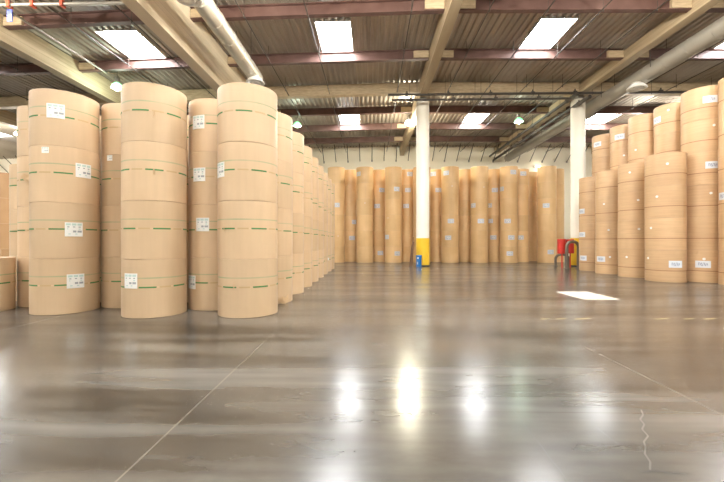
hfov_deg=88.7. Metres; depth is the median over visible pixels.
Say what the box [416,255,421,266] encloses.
waste bin
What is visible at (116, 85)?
lamp
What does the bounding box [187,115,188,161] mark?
paper roll
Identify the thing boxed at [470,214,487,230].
paper roll
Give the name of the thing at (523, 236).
paper roll
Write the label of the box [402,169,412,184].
paper roll
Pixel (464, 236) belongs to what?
paper roll
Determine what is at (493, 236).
paper roll
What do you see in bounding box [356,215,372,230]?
paper roll
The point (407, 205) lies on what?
paper roll
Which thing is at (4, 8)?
conduit
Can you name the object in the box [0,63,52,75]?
roof beam
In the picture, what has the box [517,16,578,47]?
skylight
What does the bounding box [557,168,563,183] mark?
paper roll
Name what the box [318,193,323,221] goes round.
paper roll
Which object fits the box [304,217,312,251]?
paper roll
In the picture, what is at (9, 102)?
cross beam
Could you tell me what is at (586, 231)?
paper roll
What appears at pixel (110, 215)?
paper roll
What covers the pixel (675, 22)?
roof beam
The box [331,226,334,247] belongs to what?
paper roll
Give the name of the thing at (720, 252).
paper roll
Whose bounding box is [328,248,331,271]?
paper roll
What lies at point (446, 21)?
roof beam
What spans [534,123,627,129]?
roof
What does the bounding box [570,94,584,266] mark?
support column
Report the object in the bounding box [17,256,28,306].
paper roll
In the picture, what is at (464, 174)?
paper roll
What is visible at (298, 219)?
paper roll
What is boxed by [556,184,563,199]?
paper roll
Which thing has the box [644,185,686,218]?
paper roll
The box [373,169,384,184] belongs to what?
paper roll
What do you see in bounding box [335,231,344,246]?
paper roll
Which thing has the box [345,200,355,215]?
paper roll
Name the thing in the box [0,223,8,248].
paper roll
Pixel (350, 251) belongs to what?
paper roll
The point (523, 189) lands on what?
paper roll
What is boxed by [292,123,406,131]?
roof beam
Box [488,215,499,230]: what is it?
paper roll
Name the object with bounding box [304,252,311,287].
paper roll
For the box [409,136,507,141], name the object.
roof beam
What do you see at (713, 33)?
air duct
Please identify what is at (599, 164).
paper roll
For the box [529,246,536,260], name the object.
paper roll
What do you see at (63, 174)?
paper roll
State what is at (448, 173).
paper roll
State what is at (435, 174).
paper roll
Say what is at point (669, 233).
paper roll
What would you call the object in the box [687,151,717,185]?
paper roll
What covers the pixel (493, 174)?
paper roll
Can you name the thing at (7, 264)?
paper roll
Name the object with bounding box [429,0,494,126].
pipe
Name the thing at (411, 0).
pipe
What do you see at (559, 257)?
paper roll
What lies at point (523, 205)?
paper roll
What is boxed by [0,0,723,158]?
ceiling
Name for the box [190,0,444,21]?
roof beam
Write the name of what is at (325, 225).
paper roll
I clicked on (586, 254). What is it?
paper roll
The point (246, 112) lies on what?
paper roll
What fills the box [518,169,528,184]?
paper roll
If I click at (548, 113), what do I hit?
pipe
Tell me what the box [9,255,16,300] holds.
paper roll
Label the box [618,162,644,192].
paper roll
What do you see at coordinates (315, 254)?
paper roll
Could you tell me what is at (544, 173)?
paper roll
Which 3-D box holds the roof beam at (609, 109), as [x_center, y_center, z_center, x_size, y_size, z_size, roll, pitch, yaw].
[17.785,-9.010,25.475,9.040,0.588,0.280,0,0,1]
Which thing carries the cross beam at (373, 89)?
attached to the ceiling
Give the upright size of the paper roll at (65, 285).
1.142 m
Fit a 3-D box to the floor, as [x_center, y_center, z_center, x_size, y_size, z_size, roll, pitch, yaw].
[-5.792,1.599,8.643,72.000,0.202,57.000,0,0,1]
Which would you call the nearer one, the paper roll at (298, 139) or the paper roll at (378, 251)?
the paper roll at (298, 139)
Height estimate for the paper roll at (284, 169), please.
1.142 m
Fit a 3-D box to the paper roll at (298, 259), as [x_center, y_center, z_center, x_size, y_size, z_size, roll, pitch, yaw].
[-2.304,0.929,10.809,1.208,1.142,1.208,0,0,17]
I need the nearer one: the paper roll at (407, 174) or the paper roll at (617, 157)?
the paper roll at (617, 157)
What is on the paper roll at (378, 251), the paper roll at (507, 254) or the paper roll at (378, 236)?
the paper roll at (378, 236)
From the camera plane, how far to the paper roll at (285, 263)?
8.93 m
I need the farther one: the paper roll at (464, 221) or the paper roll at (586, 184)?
the paper roll at (464, 221)
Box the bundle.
[409,237,413,266]
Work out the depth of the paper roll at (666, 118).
15.01 m
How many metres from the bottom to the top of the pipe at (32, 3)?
1.107 m
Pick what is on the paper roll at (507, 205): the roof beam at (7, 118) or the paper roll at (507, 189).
the paper roll at (507, 189)
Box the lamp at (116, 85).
[111,76,121,90]
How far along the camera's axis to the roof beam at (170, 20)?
14.52 m
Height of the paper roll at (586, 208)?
1.176 m
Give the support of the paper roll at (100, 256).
on the floor
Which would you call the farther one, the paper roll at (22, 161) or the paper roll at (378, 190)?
the paper roll at (378, 190)
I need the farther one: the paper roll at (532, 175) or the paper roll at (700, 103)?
the paper roll at (532, 175)
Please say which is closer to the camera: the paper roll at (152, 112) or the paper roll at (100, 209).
the paper roll at (152, 112)
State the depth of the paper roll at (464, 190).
26.41 m
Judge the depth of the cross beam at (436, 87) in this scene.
21.81 m
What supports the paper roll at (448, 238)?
on the paper roll at (448, 254)
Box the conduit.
[1,7,106,73]
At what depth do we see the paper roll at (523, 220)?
26.27 m
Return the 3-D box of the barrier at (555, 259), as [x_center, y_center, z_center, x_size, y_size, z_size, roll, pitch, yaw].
[11.825,1.115,21.869,0.952,0.769,0.264,0,0,27]
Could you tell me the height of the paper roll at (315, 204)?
1.142 m
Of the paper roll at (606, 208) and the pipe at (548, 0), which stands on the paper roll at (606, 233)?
the paper roll at (606, 208)
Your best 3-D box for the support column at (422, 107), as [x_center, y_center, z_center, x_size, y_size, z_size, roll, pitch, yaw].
[3.629,-3.498,22.118,0.810,9.995,0.810,0,0,1]
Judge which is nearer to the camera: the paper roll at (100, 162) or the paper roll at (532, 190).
the paper roll at (100, 162)
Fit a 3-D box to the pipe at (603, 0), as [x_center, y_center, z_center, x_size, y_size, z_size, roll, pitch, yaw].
[9.301,-9.031,22.530,0.044,0.760,27.500,0,0,1]
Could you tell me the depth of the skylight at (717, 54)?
17.88 m
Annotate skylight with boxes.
[0,132,12,136]
[93,27,166,58]
[314,18,353,51]
[339,115,359,123]
[461,114,488,122]
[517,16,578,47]
[585,114,621,122]
[712,41,723,48]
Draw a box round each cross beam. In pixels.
[0,93,108,109]
[178,89,216,101]
[266,82,418,98]
[428,82,578,94]
[584,82,717,95]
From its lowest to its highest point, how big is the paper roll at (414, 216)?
1.105 m
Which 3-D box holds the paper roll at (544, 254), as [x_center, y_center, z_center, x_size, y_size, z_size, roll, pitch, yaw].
[12.881,0.948,25.797,1.200,1.105,1.209,0,0,-13]
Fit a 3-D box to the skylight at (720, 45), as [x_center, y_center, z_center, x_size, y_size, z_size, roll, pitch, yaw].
[17.809,-9.427,16.597,1.880,0.360,2.530,0,0,1]
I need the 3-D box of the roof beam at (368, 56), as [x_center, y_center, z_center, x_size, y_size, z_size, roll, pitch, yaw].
[-1.684,-9.081,18.346,9.940,0.679,0.280,0,0,1]
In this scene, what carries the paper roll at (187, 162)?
on the paper roll at (187, 209)
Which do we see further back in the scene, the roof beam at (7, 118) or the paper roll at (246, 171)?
the roof beam at (7, 118)
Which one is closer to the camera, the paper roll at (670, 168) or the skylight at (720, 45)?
the paper roll at (670, 168)
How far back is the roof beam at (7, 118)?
25.00 m
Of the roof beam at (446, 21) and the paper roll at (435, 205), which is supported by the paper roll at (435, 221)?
the paper roll at (435, 205)
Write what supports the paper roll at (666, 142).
on the paper roll
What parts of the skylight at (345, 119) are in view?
panel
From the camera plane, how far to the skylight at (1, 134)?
30.37 m
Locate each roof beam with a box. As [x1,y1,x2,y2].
[0,13,120,102]
[0,109,16,128]
[121,0,245,92]
[400,0,462,155]
[494,0,721,153]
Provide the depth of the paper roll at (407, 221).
26.52 m
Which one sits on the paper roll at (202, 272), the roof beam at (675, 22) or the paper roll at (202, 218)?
the paper roll at (202, 218)
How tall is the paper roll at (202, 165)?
1.142 m
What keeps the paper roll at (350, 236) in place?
on the paper roll at (350, 251)
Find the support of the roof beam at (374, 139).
attached to the ceiling
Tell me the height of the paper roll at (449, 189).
1.105 m
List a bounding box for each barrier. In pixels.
[554,254,568,266]
[564,240,578,268]
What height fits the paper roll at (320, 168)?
1.142 m
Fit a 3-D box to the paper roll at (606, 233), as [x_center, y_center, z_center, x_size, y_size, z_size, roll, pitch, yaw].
[11.586,-0.265,17.219,1.248,1.176,1.248,0,0,-7]
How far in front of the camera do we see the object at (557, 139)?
32.85 m
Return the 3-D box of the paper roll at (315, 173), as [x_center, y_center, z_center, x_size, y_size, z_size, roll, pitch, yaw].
[-2.237,-2.500,13.874,1.208,1.142,1.208,0,0,33]
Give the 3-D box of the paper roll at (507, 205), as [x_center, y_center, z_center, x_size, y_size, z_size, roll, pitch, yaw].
[10.254,-2.370,25.852,1.200,1.105,1.200,0,0,-5]
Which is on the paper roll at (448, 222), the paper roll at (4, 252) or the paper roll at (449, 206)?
the paper roll at (449, 206)
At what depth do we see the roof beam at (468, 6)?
14.27 m
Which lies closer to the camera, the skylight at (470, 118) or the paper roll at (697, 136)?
the paper roll at (697, 136)
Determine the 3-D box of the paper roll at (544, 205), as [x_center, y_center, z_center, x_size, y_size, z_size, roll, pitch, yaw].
[12.889,-2.370,25.789,1.200,1.105,1.209,0,0,14]
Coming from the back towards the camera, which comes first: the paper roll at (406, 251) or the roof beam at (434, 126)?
the roof beam at (434, 126)
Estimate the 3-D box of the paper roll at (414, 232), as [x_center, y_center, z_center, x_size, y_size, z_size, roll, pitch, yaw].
[4.191,-0.159,26.009,1.200,1.105,1.200,0,0,1]
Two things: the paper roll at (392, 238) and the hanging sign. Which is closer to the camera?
the hanging sign
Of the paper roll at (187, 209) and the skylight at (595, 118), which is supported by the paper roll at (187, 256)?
the paper roll at (187, 209)
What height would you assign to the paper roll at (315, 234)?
1.142 m
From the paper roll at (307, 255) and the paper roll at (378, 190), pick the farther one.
the paper roll at (378, 190)
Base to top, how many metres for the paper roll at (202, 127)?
1.142 m
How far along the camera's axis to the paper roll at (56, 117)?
7.55 m
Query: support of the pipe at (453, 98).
hanging from the ceiling
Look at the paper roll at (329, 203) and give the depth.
18.22 m
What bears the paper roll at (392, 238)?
on the paper roll at (392, 254)
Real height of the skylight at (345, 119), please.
0.360 m
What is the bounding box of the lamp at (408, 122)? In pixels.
[405,115,412,124]
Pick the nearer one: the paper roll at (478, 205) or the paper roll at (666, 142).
the paper roll at (666, 142)
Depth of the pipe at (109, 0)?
15.74 m
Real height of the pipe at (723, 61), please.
0.760 m
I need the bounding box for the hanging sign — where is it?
[7,0,12,21]
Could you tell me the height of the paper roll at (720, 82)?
1.176 m
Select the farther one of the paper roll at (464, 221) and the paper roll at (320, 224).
the paper roll at (464, 221)
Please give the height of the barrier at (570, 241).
1.544 m
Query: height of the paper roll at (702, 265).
1.176 m
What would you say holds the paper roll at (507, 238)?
on the paper roll at (507, 254)
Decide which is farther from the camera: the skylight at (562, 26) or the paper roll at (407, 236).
the paper roll at (407, 236)
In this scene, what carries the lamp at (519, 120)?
hanging from the ceiling
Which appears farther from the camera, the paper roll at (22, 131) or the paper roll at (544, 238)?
the paper roll at (544, 238)
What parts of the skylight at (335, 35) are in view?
panel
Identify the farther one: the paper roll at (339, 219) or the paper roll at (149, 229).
the paper roll at (339, 219)
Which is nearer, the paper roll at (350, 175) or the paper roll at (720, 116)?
the paper roll at (720, 116)
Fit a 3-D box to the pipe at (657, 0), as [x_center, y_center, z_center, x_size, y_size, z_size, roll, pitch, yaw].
[11.300,-9.007,22.482,0.044,0.760,27.500,0,0,1]
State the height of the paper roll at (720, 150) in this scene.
1.176 m
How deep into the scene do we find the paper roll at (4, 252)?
16.63 m
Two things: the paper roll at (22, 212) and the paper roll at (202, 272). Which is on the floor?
the paper roll at (202, 272)
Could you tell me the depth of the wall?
36.78 m
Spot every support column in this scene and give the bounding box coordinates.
[416,97,429,266]
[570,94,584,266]
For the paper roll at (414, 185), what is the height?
1.105 m
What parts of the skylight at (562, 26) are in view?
panel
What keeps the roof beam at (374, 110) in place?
attached to the ceiling
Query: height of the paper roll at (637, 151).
1.176 m
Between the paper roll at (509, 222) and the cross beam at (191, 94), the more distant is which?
the paper roll at (509, 222)
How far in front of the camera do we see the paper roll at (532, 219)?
27.41 m
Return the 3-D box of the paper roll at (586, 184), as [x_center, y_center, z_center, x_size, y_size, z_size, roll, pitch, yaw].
[11.786,-2.619,18.875,1.248,1.176,1.248,0,0,-37]
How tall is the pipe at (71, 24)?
0.760 m
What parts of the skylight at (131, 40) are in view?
panel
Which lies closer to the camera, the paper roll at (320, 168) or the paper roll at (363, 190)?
the paper roll at (320, 168)
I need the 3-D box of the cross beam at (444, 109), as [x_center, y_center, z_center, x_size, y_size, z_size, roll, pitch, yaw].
[8.367,-9.123,25.704,8.920,0.587,0.280,0,0,1]
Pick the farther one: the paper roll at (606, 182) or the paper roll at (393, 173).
the paper roll at (393, 173)
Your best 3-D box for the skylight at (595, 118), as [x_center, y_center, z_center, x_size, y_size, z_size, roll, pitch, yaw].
[18.086,-9.427,27.994,1.880,0.360,2.530,0,0,1]
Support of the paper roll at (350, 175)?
on the paper roll at (350, 190)
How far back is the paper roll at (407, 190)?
26.52 m
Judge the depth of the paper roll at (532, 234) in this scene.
27.41 m
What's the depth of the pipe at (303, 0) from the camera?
17.64 m
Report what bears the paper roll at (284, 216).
on the paper roll at (285, 263)
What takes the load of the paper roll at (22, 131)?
on the paper roll at (22, 161)
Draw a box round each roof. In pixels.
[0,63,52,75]
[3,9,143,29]
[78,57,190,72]
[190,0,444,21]
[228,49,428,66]
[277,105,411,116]
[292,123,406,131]
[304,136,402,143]
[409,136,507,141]
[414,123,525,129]
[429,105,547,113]
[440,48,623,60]
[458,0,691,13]
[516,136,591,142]
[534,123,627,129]
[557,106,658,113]
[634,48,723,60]
[704,0,723,12]
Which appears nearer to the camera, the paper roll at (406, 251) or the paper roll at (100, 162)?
the paper roll at (100, 162)
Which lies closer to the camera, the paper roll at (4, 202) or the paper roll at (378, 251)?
the paper roll at (4, 202)
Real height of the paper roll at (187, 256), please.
1.142 m
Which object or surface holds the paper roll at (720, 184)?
on the paper roll at (720, 218)
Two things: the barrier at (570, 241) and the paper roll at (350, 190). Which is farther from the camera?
the paper roll at (350, 190)
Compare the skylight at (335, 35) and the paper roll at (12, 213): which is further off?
the skylight at (335, 35)
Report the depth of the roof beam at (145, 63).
18.54 m
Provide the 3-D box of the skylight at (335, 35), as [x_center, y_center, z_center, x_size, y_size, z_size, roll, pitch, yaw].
[-1.236,-9.554,17.060,1.580,0.360,2.530,0,0,1]
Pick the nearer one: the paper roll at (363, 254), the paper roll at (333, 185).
the paper roll at (333, 185)
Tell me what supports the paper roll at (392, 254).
on the floor
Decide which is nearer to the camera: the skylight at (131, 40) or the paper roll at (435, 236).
the skylight at (131, 40)
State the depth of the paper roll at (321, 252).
15.15 m
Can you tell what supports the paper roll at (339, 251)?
on the floor
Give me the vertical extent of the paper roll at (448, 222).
1.105 m
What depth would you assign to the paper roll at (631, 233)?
15.16 m
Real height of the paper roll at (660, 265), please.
1.176 m
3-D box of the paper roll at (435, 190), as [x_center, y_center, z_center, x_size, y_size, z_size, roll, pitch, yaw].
[5.425,-3.477,27.028,1.200,1.105,1.200,0,0,39]
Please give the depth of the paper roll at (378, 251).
26.57 m
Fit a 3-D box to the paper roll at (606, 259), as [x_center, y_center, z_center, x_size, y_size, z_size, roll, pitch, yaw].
[11.575,0.912,17.216,1.253,1.176,1.248,0,0,-10]
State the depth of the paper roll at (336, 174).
25.61 m
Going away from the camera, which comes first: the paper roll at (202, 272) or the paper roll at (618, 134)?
the paper roll at (202, 272)
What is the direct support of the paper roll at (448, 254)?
on the floor
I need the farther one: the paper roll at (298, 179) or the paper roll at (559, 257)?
the paper roll at (559, 257)
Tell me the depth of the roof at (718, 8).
14.08 m
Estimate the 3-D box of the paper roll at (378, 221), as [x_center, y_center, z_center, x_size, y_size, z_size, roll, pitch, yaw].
[1.229,-1.264,27.126,1.200,1.105,1.200,0,0,-31]
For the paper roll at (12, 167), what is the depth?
9.24 m
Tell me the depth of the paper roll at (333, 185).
19.76 m
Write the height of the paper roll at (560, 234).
1.105 m
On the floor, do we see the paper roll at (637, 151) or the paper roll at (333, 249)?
the paper roll at (333, 249)
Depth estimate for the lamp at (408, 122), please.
26.31 m
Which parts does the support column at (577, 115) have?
beam seat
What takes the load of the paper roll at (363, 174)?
on the paper roll at (363, 190)
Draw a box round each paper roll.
[0,172,8,197]
[0,198,8,223]
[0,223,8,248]
[0,249,8,256]
[0,256,15,311]
[9,164,16,209]
[9,209,16,254]
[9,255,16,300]
[16,105,28,156]
[17,156,28,206]
[17,206,28,256]
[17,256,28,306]
[28,88,99,154]
[29,145,99,205]
[29,202,99,258]
[29,257,99,314]
[100,116,100,161]
[100,162,100,208]
[100,209,100,255]
[100,256,100,301]
[101,103,120,155]
[101,154,120,206]
[101,206,120,256]
[101,257,120,307]
[120,200,186,259]
[121,82,186,150]
[121,141,186,204]
[121,258,186,318]
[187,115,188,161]
[187,162,188,208]
[187,209,188,255]
[187,256,188,302]
[188,98,216,153]
[188,151,217,205]
[188,257,217,310]
[189,204,216,257]
[217,82,277,148]
[217,142,277,203]
[217,200,277,258]
[218,258,277,317]
[277,112,292,163]
[277,160,292,209]
[277,208,292,255]
[277,255,292,303]
[292,131,303,174]
[293,172,303,213]
[293,213,303,253]
[293,253,303,294]
[304,146,311,182]
[304,181,312,216]
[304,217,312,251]
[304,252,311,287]
[312,157,318,188]
[312,188,318,219]
[312,219,318,250]
[312,251,318,281]
[318,165,323,194]
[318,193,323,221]
[318,222,323,249]
[318,250,323,277]
[324,172,327,198]
[324,198,327,223]
[324,223,327,248]
[324,249,327,273]
[328,167,344,183]
[328,178,331,201]
[328,202,331,224]
[328,225,330,247]
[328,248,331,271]
[331,205,334,226]
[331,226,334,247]
[332,183,334,204]
[332,248,334,268]
[333,183,344,198]
[335,199,344,214]
[335,215,344,230]
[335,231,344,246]
[335,247,344,262]
[345,170,355,184]
[345,185,355,200]
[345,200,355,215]
[345,216,355,230]
[345,231,355,245]
[345,246,355,261]
[356,167,372,183]
[356,183,372,198]
[356,199,372,214]
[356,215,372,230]
[356,231,372,246]
[356,247,372,262]
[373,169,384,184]
[373,185,384,199]
[373,200,384,215]
[373,216,384,230]
[373,231,384,245]
[373,246,384,261]
[385,166,401,182]
[385,182,401,198]
[385,199,401,214]
[385,215,401,230]
[385,231,401,246]
[385,247,401,262]
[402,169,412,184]
[402,185,412,199]
[402,200,412,215]
[402,216,412,230]
[402,231,412,246]
[402,246,412,261]
[413,167,429,183]
[413,183,429,198]
[413,199,429,214]
[413,215,429,230]
[413,231,429,246]
[413,247,429,262]
[430,169,440,184]
[430,185,440,199]
[430,200,440,215]
[430,216,440,230]
[430,231,440,246]
[430,246,440,261]
[441,166,458,183]
[441,182,458,198]
[441,198,458,214]
[441,214,458,230]
[441,231,458,246]
[441,247,458,262]
[459,169,469,184]
[459,184,469,199]
[459,200,469,215]
[459,216,469,230]
[459,231,469,246]
[459,246,469,261]
[470,166,487,183]
[470,182,487,198]
[470,198,487,214]
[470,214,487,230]
[470,231,487,246]
[470,247,487,262]
[488,169,499,184]
[488,184,499,199]
[488,200,499,215]
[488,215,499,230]
[488,231,499,246]
[488,246,499,261]
[500,166,517,182]
[500,182,517,198]
[500,198,517,214]
[500,214,517,230]
[500,231,517,246]
[500,247,517,262]
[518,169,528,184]
[518,184,528,199]
[518,200,528,215]
[518,215,528,230]
[518,231,528,246]
[518,247,528,261]
[529,172,536,186]
[529,187,536,201]
[529,202,536,216]
[529,216,536,230]
[529,231,536,245]
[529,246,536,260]
[537,166,556,183]
[537,182,556,198]
[537,198,556,214]
[537,214,555,230]
[537,231,556,246]
[537,247,555,262]
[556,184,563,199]
[556,215,563,230]
[556,247,563,261]
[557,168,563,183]
[557,200,563,214]
[557,231,563,238]
[579,176,594,201]
[579,200,594,223]
[579,224,594,247]
[579,247,594,270]
[592,133,609,158]
[592,156,609,175]
[595,170,617,197]
[595,196,617,222]
[595,222,617,247]
[595,248,617,273]
[610,124,627,151]
[610,149,627,169]
[617,220,644,248]
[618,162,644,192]
[618,191,644,220]
[618,249,644,277]
[628,113,653,144]
[628,140,653,162]
[644,152,686,187]
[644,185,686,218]
[644,217,686,249]
[645,249,686,282]
[653,102,679,137]
[654,131,679,153]
[680,85,717,126]
[680,118,717,154]
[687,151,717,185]
[687,184,717,217]
[687,217,717,249]
[687,250,717,282]
[718,78,723,114]
[718,112,723,148]
[718,147,723,182]
[718,181,723,216]
[718,216,723,249]
[718,250,723,284]
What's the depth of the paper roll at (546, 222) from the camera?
25.30 m
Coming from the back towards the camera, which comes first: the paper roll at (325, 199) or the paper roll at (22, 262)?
the paper roll at (325, 199)
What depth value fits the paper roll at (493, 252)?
26.38 m
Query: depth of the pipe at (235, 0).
17.70 m
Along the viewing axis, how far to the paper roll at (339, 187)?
25.61 m
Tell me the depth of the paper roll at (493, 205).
26.38 m
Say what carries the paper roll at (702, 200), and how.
on the paper roll at (702, 232)
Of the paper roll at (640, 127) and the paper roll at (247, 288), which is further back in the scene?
the paper roll at (640, 127)
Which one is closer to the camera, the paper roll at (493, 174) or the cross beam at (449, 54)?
the cross beam at (449, 54)
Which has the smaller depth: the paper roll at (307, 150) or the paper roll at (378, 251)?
the paper roll at (307, 150)
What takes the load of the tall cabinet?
on the floor
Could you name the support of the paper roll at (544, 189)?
on the paper roll at (544, 205)
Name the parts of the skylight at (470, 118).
panel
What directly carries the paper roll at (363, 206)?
on the paper roll at (363, 222)
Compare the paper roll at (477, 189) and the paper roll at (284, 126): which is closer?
the paper roll at (284, 126)
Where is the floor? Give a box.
[0,256,723,481]
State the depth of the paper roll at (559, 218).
26.20 m
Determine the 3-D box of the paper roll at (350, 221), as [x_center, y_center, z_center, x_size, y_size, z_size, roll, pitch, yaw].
[-0.874,-1.264,27.177,1.200,1.105,1.204,0,0,-7]
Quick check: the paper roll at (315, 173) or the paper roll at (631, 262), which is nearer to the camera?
the paper roll at (315, 173)
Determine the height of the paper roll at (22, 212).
1.142 m
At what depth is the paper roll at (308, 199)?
11.99 m
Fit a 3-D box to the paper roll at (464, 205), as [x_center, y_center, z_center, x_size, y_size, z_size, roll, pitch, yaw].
[7.477,-2.370,26.974,1.200,1.105,1.200,0,0,17]
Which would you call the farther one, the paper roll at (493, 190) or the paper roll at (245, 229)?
the paper roll at (493, 190)
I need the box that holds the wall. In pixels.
[0,143,591,255]
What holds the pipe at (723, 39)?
hanging from the ceiling
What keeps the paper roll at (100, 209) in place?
on the paper roll at (100, 256)
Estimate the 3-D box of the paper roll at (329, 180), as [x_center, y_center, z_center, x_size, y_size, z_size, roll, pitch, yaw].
[-2.122,-2.500,18.462,1.208,1.142,1.208,0,0,-10]
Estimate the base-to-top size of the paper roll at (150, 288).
1.142 m
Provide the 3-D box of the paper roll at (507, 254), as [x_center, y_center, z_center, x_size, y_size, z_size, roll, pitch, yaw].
[10.254,0.948,25.853,1.200,1.105,1.201,0,0,44]
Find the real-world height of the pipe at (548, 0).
0.760 m
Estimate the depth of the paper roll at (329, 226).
18.18 m
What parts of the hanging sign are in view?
sign panel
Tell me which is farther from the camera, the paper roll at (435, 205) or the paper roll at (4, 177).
the paper roll at (435, 205)
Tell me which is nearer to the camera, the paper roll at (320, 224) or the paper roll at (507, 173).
the paper roll at (320, 224)
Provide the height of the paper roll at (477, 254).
1.105 m
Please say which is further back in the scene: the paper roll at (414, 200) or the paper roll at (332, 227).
the paper roll at (414, 200)
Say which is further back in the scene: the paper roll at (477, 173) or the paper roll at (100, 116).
the paper roll at (477, 173)
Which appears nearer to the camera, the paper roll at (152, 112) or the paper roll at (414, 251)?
the paper roll at (152, 112)
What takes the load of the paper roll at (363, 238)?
on the paper roll at (363, 254)
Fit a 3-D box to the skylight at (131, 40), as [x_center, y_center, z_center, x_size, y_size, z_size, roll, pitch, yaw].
[-10.683,-9.288,17.290,1.880,0.360,2.530,0,0,1]
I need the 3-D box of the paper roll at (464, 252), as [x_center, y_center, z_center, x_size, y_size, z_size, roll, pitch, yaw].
[7.479,0.948,26.982,1.200,1.105,1.200,0,0,39]
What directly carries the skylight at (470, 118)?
attached to the ceiling
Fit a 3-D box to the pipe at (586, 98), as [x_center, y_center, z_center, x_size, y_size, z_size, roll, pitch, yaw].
[12.677,-8.575,28.150,0.326,1.596,15.900,0,0,1]
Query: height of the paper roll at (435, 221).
1.105 m
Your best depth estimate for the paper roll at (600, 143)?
19.29 m
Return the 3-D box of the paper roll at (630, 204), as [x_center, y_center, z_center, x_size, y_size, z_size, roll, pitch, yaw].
[11.517,-1.442,15.571,1.248,1.176,1.253,0,0,31]
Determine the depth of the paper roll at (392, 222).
25.53 m
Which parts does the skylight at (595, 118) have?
panel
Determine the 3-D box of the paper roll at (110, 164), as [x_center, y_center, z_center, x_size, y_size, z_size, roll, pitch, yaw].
[-5.494,-1.357,8.826,1.208,1.142,1.213,0,0,9]
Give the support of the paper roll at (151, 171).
on the paper roll at (149, 229)
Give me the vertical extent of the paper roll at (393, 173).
1.105 m
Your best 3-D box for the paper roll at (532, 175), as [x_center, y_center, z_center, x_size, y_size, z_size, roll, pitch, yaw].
[12.631,-4.582,28.003,1.200,1.105,1.200,0,0,38]
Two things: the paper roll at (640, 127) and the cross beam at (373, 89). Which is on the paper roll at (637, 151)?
the paper roll at (640, 127)
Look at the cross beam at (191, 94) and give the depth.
22.25 m
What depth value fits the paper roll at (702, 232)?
13.34 m
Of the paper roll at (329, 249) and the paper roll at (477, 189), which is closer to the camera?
the paper roll at (329, 249)
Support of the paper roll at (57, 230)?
on the paper roll at (65, 285)
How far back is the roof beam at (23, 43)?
17.15 m
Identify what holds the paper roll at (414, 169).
on the paper roll at (414, 185)
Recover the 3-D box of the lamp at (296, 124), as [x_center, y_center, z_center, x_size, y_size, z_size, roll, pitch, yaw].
[-4.654,-8.736,26.621,0.580,1.172,0.580,0,0,1]
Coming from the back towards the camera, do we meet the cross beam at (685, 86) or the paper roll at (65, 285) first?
the cross beam at (685, 86)
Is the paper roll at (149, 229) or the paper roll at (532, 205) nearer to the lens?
the paper roll at (149, 229)
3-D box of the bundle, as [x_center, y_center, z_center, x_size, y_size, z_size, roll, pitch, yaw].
[2.915,0.640,21.768,0.290,1.720,0.155,0,0,1]
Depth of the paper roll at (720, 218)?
12.68 m
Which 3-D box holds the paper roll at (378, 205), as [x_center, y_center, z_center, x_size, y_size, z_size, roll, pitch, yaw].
[1.231,-2.370,27.131,1.200,1.105,1.209,0,0,1]
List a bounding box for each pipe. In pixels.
[0,0,124,8]
[0,56,58,89]
[39,0,188,108]
[109,0,215,97]
[235,0,320,151]
[303,0,345,150]
[387,0,413,147]
[388,78,711,95]
[392,94,570,101]
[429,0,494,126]
[439,0,554,151]
[460,0,611,151]
[481,0,667,151]
[489,92,578,156]
[493,95,591,160]
[527,39,723,151]
[546,61,723,151]
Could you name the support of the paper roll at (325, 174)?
on the paper roll at (325, 199)
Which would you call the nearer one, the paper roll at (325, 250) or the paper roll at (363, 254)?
the paper roll at (325, 250)
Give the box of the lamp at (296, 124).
[293,117,300,127]
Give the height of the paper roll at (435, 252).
1.105 m
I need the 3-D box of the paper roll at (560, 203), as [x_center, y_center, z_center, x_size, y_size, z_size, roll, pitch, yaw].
[13.957,-2.370,26.774,1.200,1.105,1.200,0,0,-7]
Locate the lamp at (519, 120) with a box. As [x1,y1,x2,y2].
[514,114,522,123]
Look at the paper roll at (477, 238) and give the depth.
25.40 m
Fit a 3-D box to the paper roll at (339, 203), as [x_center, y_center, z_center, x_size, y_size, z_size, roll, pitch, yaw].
[-1.811,-2.370,26.146,1.200,1.105,1.209,0,0,3]
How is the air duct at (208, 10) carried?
hanging from the ceiling
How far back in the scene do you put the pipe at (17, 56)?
18.19 m
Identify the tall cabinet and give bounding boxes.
[557,239,573,266]
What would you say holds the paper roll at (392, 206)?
on the paper roll at (392, 222)
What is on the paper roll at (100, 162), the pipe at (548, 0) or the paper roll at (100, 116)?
the paper roll at (100, 116)
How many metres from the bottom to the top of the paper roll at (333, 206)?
1.142 m
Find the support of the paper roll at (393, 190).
on the paper roll at (392, 206)
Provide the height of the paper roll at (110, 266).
1.142 m
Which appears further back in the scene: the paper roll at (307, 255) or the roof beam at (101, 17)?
the roof beam at (101, 17)
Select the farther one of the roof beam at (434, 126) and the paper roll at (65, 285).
the roof beam at (434, 126)
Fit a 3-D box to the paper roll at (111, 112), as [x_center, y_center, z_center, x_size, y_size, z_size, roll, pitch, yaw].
[-5.483,-2.500,8.827,1.208,1.142,1.208,0,0,-41]
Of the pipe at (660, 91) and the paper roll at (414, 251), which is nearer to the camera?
the pipe at (660, 91)
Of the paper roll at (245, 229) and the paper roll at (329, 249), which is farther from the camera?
the paper roll at (329, 249)
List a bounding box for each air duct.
[176,0,264,85]
[504,16,723,161]
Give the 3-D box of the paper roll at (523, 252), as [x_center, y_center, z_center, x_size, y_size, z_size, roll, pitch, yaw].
[11.462,0.948,26.835,1.200,1.105,1.200,0,0,21]

